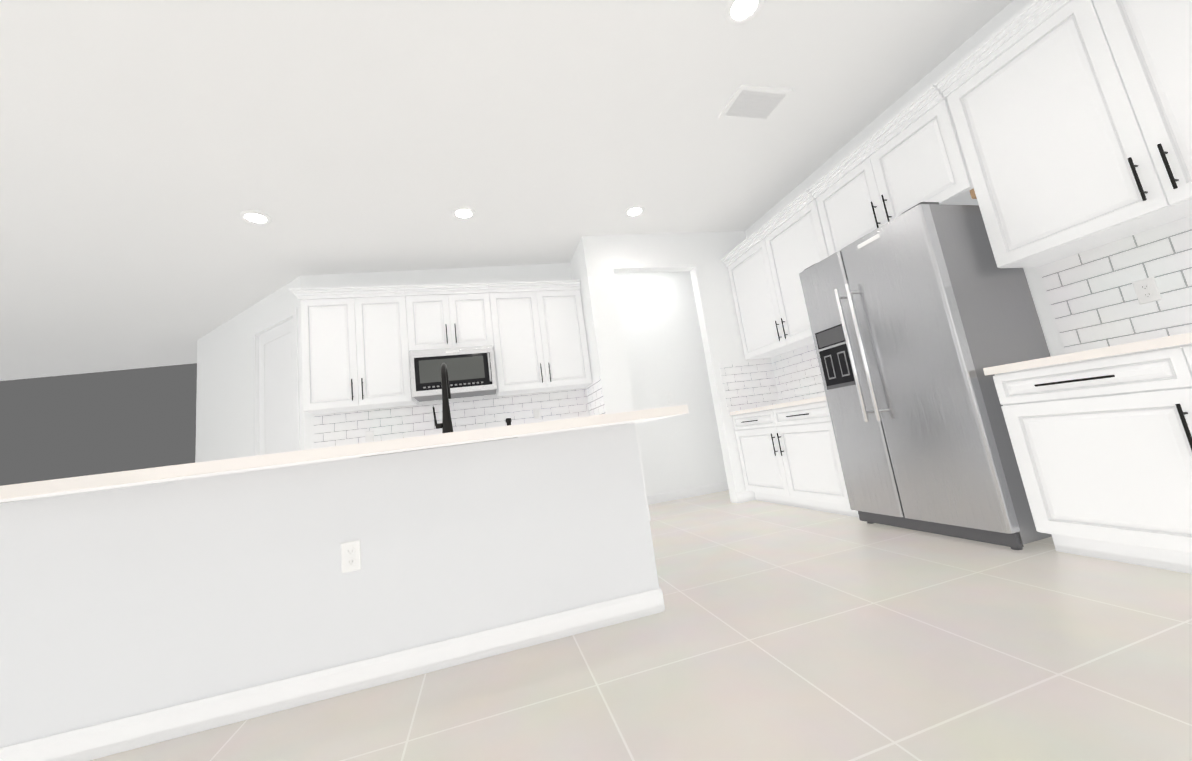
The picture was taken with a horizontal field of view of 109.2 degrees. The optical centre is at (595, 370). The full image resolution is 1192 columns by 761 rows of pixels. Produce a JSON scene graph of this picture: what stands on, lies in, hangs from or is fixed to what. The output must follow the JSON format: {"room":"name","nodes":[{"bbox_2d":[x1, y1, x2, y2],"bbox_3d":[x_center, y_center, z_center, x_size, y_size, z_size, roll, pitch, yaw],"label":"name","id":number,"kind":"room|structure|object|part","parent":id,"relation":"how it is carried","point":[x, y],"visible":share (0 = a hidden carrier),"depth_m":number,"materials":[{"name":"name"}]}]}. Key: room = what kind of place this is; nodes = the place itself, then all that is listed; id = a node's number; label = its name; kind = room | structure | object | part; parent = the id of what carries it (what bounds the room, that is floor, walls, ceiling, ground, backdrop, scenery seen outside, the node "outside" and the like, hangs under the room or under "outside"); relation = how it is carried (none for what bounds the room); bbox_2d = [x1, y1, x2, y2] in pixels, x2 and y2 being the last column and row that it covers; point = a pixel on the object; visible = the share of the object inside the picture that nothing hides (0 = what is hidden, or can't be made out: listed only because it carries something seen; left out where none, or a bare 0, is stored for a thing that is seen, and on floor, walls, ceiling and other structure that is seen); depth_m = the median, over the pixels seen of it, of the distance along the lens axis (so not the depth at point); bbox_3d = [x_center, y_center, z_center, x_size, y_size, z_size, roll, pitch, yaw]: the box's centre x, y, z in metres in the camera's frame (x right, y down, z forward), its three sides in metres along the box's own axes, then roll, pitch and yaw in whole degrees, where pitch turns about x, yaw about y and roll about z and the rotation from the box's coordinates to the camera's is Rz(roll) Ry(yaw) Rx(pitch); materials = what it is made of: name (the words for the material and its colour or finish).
{"room":"kitchen","nodes":[
{"label":"kitchen","id":0,"kind":"room"},
{"bbox_2d":[195,276,304,462],"bbox_3d":[-3.887,0.533,4.745,2.600,3.120,0.120,-13,-10,29],"label":"wall","id":1,"kind":"structure","parent":0,"point":[224,398],"depth_m":4.89,"materials":[{"name":"paint"}]},
{"bbox_2d":[252,307,300,455],"bbox_3d":[-3.206,0.687,4.324,0.952,2.506,0.136,-13,-10,29],"label":"door frame","id":2,"kind":"structure","parent":1,"relation":"attached to","point":[293,313],"depth_m":4.47,"materials":[{"name":"paint"}]},
{"bbox_2d":[259,319,294,454],"bbox_3d":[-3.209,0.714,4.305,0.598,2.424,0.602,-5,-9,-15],"label":"pantry door","id":3,"kind":"structure","parent":1,"relation":"in","point":[276,396],"depth_m":4.39,"materials":[{"name":"paint"}]},
{"bbox_2d":[301,263,571,449],"bbox_3d":[-1.483,0.169,4.494,2.790,3.120,0.120,-5,-9,-15],"label":"wall","id":4,"kind":"structure","parent":0,"point":[544,272],"depth_m":4.58,"materials":[{"name":"paint"}]},
{"bbox_2d":[289,285,416,414],"bbox_3d":[-2.306,-0.206,4.078,0.965,1.129,0.397,-5,-9,-15],"label":"upper cabinet","id":5,"kind":"object","parent":4,"relation":"attached to","point":[355,347],"visible":0.9,"depth_m":3.96,"materials":[{"name":"paint"}]},
{"bbox_2d":[404,282,493,352],"bbox_3d":[-1.489,-0.512,4.351,0.798,0.659,0.397,-5,-9,-15],"label":"upper cabinet","id":6,"kind":"object","parent":4,"relation":"attached to","point":[447,315],"visible":0.96,"depth_m":4.22,"materials":[{"name":"paint"}]},
{"bbox_2d":[409,345,496,401],"bbox_3d":[-1.406,0.027,4.228,0.766,0.442,0.471,-5,-9,-15],"label":"microwave","id":7,"kind":"object","parent":6,"relation":"attached to","point":[471,371],"visible":0.92,"depth_m":4.05,"materials":[{"name":"silver metal"}]},
{"bbox_2d":[313,388,588,448],"bbox_3d":[-1.376,0.544,4.380,2.710,0.487,0.008,-5,-9,-15],"label":"tile backsplash","id":8,"kind":"structure","parent":4,"relation":"attached to","point":[341,428],"depth_m":4.35,"materials":[{"name":"white tile"}]},
{"bbox_2d":[365,431,373,441],"bbox_3d":[-2.210,0.643,4.135,0.070,0.115,0.009,-5,-9,-15],"label":"outlet","id":9,"kind":"object","parent":8,"relation":"attached to","point":[369,436],"visible":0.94,"depth_m":4.13,"materials":[{"name":"white plastic"}]},
{"bbox_2d":[533,408,540,418],"bbox_3d":[-0.637,0.457,4.581,0.070,0.115,0.009,-5,-9,-15],"label":"outlet","id":10,"kind":"object","parent":8,"relation":"attached to","point":[537,415],"visible":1,"depth_m":4.58,"materials":[{"name":"white plastic"}]},
{"bbox_2d":[488,279,591,395],"bbox_3d":[-0.609,-0.358,4.550,0.967,1.129,0.397,-5,-9,-15],"label":"upper cabinet","id":11,"kind":"object","parent":4,"relation":"attached to","point":[539,336],"visible":0.98,"depth_m":4.42,"materials":[{"name":"paint"}]},
{"bbox_2d":[0,0,1012,380],"bbox_3d":[-1.197,-1.789,1.766,11.900,0.657,11.900,-5,-9,-15],"label":"ceiling","id":12,"kind":"structure","parent":0,"point":[150,150],"depth_m":2.72,"materials":[{"name":"paint"}]},
{"bbox_2d":[239,210,271,224],"bbox_3d":[-2.605,-1.173,3.245,0.200,0.014,0.200,-5,-9,-15],"label":"recessed light","id":13,"kind":"object","parent":12,"relation":"in","point":[256,217],"visible":1,"depth_m":3.24,"materials":[{"name":"white plastic"}]},
{"bbox_2d":[452,207,475,219],"bbox_3d":[-1.138,-1.354,3.642,0.200,0.014,0.200,-5,-9,-15],"label":"recessed light","id":14,"kind":"object","parent":12,"relation":"in","point":[464,213],"visible":1,"depth_m":3.63,"materials":[{"name":"white plastic"}]},
{"bbox_2d":[624,206,644,216],"bbox_3d":[0.370,-1.534,4.080,0.200,0.014,0.200,-5,-9,-15],"label":"recessed light","id":15,"kind":"object","parent":12,"relation":"in","point":[634,211],"visible":1,"depth_m":4.07,"materials":[{"name":"white plastic"}]},
{"bbox_2d":[724,0,763,24],"bbox_3d":[0.768,-1.889,2.197,0.200,0.014,0.200,-5,-9,-15],"label":"recessed light","id":16,"kind":"object","parent":12,"relation":"in","point":[739,12],"visible":1,"depth_m":2.21,"materials":[{"name":"white plastic"}]},
{"bbox_2d":[718,84,792,121],"bbox_3d":[1.087,-1.829,2.905,0.400,0.027,0.280,-5,-9,-15],"label":"ceiling vent","id":17,"kind":"object","parent":12,"relation":"in","point":[755,103],"visible":0.98,"depth_m":2.88,"materials":[{"name":"white plastic"}]},
{"bbox_2d":[570,235,648,508],"bbox_3d":[0.076,-0.025,4.596,0.290,3.120,0.770,-5,-9,-15],"label":"wall","id":18,"kind":"structure","parent":0,"point":[591,265],"depth_m":4.32,"materials":[{"name":"paint"}]},
{"bbox_2d":[586,375,605,415],"bbox_3d":[-0.001,0.355,4.434,0.008,0.512,0.642,-5,-9,-15],"label":"tile backsplash","id":19,"kind":"structure","parent":18,"relation":"attached to","point":[595,398],"depth_m":4.38,"materials":[{"name":"white tile"}]},
{"bbox_2d":[89,490,1191,760],"bbox_3d":[-0.797,1.183,1.286,11.500,0.060,11.500,-5,-9,-15],"label":"floor","id":20,"kind":"structure","parent":0,"point":[775,632],"depth_m":1.41,"materials":[{"name":"tile"}]},
{"bbox_2d":[0,423,664,760],"bbox_3d":[-0.994,0.869,2.131,2.400,0.875,0.892,-5,-9,-15],"label":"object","id":21,"kind":"object","parent":20,"relation":"on","point":[142,607],"depth_m":1.64,"materials":[{"name":"paint"}]},
{"bbox_2d":[0,404,688,502],"bbox_3d":[-0.982,0.383,2.032,2.560,0.038,1.200,-5,-9,-15],"label":"island countertop","id":22,"kind":"structure","parent":21,"relation":"on","point":[13,493],"depth_m":1.47,"materials":[{"name":"white stone"}]},
{"bbox_2d":[433,363,452,430],"bbox_3d":[-0.806,0.162,2.238,0.095,0.413,0.225,-5,-9,-15],"label":"faucet","id":23,"kind":"object","parent":22,"relation":"on","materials":[{"name":"black metal"}]},
{"bbox_2d":[505,417,514,433],"bbox_3d":[-0.464,0.289,2.254,0.047,0.078,0.080,-5,-9,-15],"label":"soap dispenser","id":24,"kind":"object","parent":22,"relation":"on","point":[508,420],"depth_m":2.23,"materials":[{"name":"black"}]},
{"bbox_2d":[732,409,787,504],"bbox_3d":[1.856,0.808,4.131,0.617,0.876,0.662,-5,-9,-15],"label":"base cabinet","id":25,"kind":"object","parent":20,"relation":"on","point":[763,476],"depth_m":4.04,"materials":[{"name":"paint"}]},
{"bbox_2d":[729,395,826,415],"bbox_3d":[1.863,0.298,3.880,0.634,0.038,1.334,-5,-9,-15],"label":"countertop","id":26,"kind":"structure","parent":25,"relation":"on","point":[792,403],"depth_m":3.65,"materials":[{"name":"stone"}]},
{"bbox_2d":[772,401,858,516],"bbox_3d":[2.020,0.684,3.502,0.617,0.876,0.661,-5,-9,-15],"label":"base cabinet","id":27,"kind":"object","parent":20,"relation":"on","point":[789,456],"depth_m":3.42,"materials":[{"name":"paint"}]},
{"bbox_2d":[799,202,1051,549],"bbox_3d":[2.088,0.036,2.741,0.748,1.885,0.964,-5,-9,-15],"label":"refrigerator","id":28,"kind":"object","parent":20,"relation":"on","point":[921,315],"visible":0.94,"depth_m":2.42,"materials":[{"name":"silver metal"}]},
{"bbox_2d":[993,344,1191,573],"bbox_3d":[2.520,0.307,1.581,0.617,0.876,1.237,-5,-9,-15],"label":"base cabinet","id":29,"kind":"object","parent":20,"relation":"on","point":[1102,448],"visible":1,"depth_m":1.76,"materials":[{"name":"paint"}]},
{"bbox_2d":[983,332,1191,374],"bbox_3d":[2.597,-0.256,1.064,0.634,0.038,2.500,-5,-9,-15],"label":"countertop","id":30,"kind":"structure","parent":29,"relation":"on","point":[1156,343],"depth_m":1.77,"materials":[{"name":"stone"}]},
{"bbox_2d":[614,271,726,495],"bbox_3d":[1.563,-0.072,5.545,4.280,3.120,0.120,-5,-9,-15],"label":"wall","id":31,"kind":"structure","parent":0,"point":[663,344],"depth_m":5.28,"materials":[{"name":"paint"}]},
{"bbox_2d":[647,482,728,504],"bbox_3d":[0.733,1.487,4.952,2.100,0.100,0.013,-5,-9,-15],"label":"baseboard","id":32,"kind":"structure","parent":31,"relation":"attached to","point":[723,486],"depth_m":5.05,"materials":[{"name":"paint"}]},
{"bbox_2d":[608,231,761,502],"bbox_3d":[1.159,-0.175,4.566,1.800,3.120,0.120,-5,-9,-15],"label":"wall","id":33,"kind":"structure","parent":0,"point":[699,256],"depth_m":4.61,"materials":[{"name":"paint"}]},
{"bbox_2d":[719,358,779,411],"bbox_3d":[1.659,0.143,4.566,0.654,0.532,0.008,-5,-9,-15],"label":"tile backsplash","id":34,"kind":"structure","parent":33,"relation":"attached to","point":[749,384],"depth_m":4.56,"materials":[{"name":"white tile"}]},
{"bbox_2d":[745,0,1190,355],"bbox_3d":[2.979,-1.013,0.897,0.120,3.120,8.070,-5,-9,-15],"label":"wall","id":35,"kind":"structure","parent":0,"point":[1008,12],"depth_m":2.71,"materials":[{"name":"paint"}]},
{"bbox_2d":[725,237,806,359],"bbox_3d":[1.788,-0.737,4.414,0.332,1.106,0.667,-5,-9,-15],"label":"upper cabinet","id":36,"kind":"object","parent":35,"relation":"attached to","point":[766,263],"depth_m":4.35,"materials":[{"name":"paint"}]},
{"bbox_2d":[761,193,828,344],"bbox_3d":[1.953,-0.861,3.780,0.332,1.106,0.666,-5,-9,-15],"label":"upper cabinet","id":37,"kind":"object","parent":35,"relation":"attached to","point":[797,242],"depth_m":3.81,"materials":[{"name":"paint"}]},
{"bbox_2d":[807,84,978,255],"bbox_3d":[2.101,-1.267,2.993,0.397,0.722,1.035,-5,-9,-15],"label":"upper cabinet","id":38,"kind":"object","parent":35,"relation":"attached to","point":[906,157],"depth_m":2.81,"materials":[{"name":"paint"}]},
{"bbox_3d":[2.317,-1.037,2.478,0.297,0.052,0.035,-5,-9,-15],"label":"wall cabinet filler","id":39,"kind":"part","parent":38,"relation":"part of","materials":[{"name":"beige wood"}]},
{"bbox_2d":[771,215,1191,402],"bbox_3d":[2.575,-0.342,2.328,0.008,0.532,4.882,-5,-9,-15],"label":"tile backsplash","id":40,"kind":"structure","parent":35,"relation":"attached to","point":[1093,299],"depth_m":2.15,"materials":[{"name":"white tile"}]},
{"bbox_2d":[1132,276,1161,303],"bbox_3d":[2.643,-0.385,2.035,0.009,0.115,0.070,-5,-9,-15],"label":"outlet","id":41,"kind":"object","parent":40,"relation":"attached to","point":[1146,290],"visible":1,"depth_m":2.03,"materials":[{"name":"white plastic"}]},
{"bbox_2d":[934,0,1191,267],"bbox_3d":[2.413,-1.263,1.874,0.397,1.167,1.235,-5,-9,-15],"label":"upper cabinet","id":42,"kind":"object","parent":35,"relation":"attached to","point":[1072,119],"visible":0.98,"depth_m":2.00,"materials":[{"name":"paint"}]}
]}

